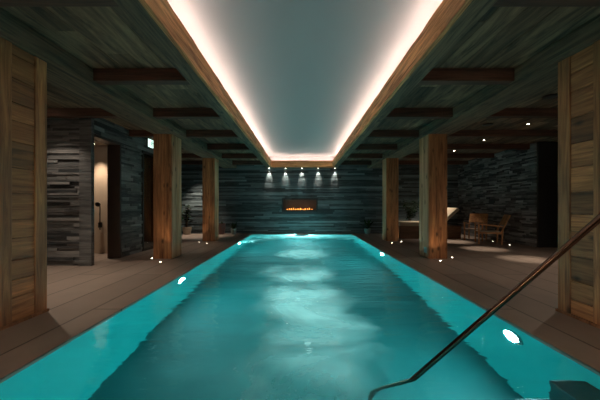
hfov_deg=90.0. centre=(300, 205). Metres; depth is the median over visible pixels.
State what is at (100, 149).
wall
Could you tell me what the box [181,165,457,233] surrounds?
wall
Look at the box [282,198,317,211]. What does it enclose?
fireplace
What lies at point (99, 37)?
ceiling
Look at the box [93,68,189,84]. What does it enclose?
cross beam
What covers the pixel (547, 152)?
wall
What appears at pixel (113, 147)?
trim
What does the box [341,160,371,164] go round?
cross beam
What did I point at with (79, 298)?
floor
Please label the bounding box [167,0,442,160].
ceiling
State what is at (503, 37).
ceiling
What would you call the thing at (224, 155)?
cross beam
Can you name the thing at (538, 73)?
ceiling beam
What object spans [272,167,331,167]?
trim
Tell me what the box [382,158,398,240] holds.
pillar
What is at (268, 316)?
pool water
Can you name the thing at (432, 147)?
pillar
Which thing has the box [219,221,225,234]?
potted plant
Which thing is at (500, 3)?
cross beam
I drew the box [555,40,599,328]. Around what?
pillar
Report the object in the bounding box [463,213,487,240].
armchair
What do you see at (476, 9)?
trim
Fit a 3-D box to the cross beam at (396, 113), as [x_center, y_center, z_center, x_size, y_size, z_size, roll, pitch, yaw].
[2.040,-1.623,5.265,1.190,0.155,0.130,0,0,0]
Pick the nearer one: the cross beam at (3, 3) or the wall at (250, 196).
the cross beam at (3, 3)
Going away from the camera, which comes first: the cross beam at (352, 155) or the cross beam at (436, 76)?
the cross beam at (436, 76)
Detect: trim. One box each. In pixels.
[94,134,120,257]
[114,0,271,167]
[139,0,271,166]
[272,161,331,166]
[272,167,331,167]
[332,0,472,166]
[332,0,497,167]
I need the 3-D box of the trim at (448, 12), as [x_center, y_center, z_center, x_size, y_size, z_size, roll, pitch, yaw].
[1.218,-1.605,4.260,0.049,0.259,14.400,0,0,0]
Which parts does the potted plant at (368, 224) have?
pot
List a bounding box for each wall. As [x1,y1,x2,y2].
[47,118,93,265]
[94,118,152,256]
[94,141,106,252]
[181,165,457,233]
[457,142,536,246]
[537,142,557,247]
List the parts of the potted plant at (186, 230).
stem, pot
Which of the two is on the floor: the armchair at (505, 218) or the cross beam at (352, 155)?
the armchair at (505, 218)
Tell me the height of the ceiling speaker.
0.018 m
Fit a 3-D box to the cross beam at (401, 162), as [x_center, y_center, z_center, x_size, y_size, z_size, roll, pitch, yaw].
[4.705,-1.630,11.265,3.100,0.140,0.130,0,0,0]
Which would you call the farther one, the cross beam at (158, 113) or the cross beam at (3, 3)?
the cross beam at (158, 113)
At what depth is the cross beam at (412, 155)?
9.70 m
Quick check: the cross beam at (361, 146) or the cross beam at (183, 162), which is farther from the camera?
the cross beam at (183, 162)
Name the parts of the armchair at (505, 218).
leg, leg, seat, seat rail, leg, backrest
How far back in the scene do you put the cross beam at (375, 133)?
6.70 m
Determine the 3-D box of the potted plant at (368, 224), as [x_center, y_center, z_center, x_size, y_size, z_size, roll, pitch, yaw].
[2.584,0.798,11.550,0.780,0.603,0.699,0,0,0]
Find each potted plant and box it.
[181,205,191,234]
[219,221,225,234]
[229,222,238,233]
[359,219,373,234]
[401,200,418,220]
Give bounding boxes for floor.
[0,234,599,379]
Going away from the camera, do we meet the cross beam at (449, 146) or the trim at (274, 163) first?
the cross beam at (449, 146)
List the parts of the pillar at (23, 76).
corner post, board panel, corner post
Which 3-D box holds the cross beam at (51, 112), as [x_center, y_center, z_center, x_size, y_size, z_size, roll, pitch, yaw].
[-4.625,-1.630,5.265,3.080,0.140,0.130,0,0,0]
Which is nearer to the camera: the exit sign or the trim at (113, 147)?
the trim at (113, 147)
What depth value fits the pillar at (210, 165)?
9.37 m
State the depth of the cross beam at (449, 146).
8.20 m
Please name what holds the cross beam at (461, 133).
attached to the ceiling at (503, 37)
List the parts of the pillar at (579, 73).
corner post, board panel, corner post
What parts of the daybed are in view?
mattress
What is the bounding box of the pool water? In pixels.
[0,234,599,399]
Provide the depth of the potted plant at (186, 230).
11.58 m
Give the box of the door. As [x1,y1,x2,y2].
[141,150,152,251]
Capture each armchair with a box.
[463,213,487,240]
[474,215,510,244]
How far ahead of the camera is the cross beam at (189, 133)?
6.70 m
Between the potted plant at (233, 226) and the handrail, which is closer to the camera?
the handrail
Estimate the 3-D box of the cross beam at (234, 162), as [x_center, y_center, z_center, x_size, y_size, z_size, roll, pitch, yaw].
[-1.970,-1.623,11.265,1.190,0.155,0.130,0,0,0]
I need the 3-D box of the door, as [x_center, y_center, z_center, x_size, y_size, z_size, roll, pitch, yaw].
[-3.865,-0.125,8.000,0.121,2.450,1.500,0,0,0]
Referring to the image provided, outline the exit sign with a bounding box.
[146,138,152,148]
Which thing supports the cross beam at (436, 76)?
attached to the ceiling at (503, 37)
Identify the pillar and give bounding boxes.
[0,37,48,330]
[153,134,180,258]
[203,158,218,240]
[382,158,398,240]
[419,134,446,258]
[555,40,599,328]
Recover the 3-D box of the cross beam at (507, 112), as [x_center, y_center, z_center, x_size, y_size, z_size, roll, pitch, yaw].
[4.705,-1.630,5.265,3.100,0.140,0.130,0,0,0]
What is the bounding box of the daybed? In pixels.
[399,208,460,238]
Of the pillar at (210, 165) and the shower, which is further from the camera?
the pillar at (210, 165)
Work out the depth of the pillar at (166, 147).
6.25 m
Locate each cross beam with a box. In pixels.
[0,0,118,6]
[47,108,119,117]
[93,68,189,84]
[129,130,152,136]
[153,108,220,118]
[181,153,201,157]
[181,160,202,164]
[186,130,238,137]
[207,144,249,149]
[222,153,257,158]
[232,160,262,164]
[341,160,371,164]
[346,153,381,158]
[355,144,396,149]
[367,130,418,137]
[385,108,452,118]
[399,160,467,164]
[403,153,493,157]
[417,68,513,84]
[447,130,557,136]
[447,144,529,149]
[487,108,557,117]
[492,0,599,6]
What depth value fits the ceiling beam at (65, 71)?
3.83 m
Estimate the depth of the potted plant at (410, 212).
11.35 m
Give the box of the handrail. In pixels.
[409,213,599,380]
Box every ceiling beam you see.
[0,8,236,167]
[367,14,599,167]
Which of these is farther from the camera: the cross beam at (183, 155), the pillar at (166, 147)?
the cross beam at (183, 155)
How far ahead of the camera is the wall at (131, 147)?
6.72 m
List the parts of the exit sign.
lit panel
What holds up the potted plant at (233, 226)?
on the floor
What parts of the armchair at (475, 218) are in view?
backrest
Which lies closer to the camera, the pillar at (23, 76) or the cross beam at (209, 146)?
the pillar at (23, 76)
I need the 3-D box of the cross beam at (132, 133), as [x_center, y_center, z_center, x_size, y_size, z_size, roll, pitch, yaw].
[-3.465,-1.630,6.765,0.760,0.140,0.130,0,0,0]
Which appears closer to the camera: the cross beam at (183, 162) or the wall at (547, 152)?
the wall at (547, 152)
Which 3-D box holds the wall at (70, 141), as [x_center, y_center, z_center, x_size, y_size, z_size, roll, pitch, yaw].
[-5.905,-0.300,5.540,4.120,2.800,0.080,0,0,0]
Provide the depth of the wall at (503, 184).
9.26 m
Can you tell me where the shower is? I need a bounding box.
[95,202,101,229]
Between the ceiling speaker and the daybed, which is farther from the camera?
the daybed
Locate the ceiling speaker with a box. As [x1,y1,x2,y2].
[542,94,557,98]
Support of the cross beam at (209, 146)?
attached to the ceiling at (99, 37)
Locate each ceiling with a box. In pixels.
[0,7,258,159]
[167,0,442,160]
[345,7,599,160]

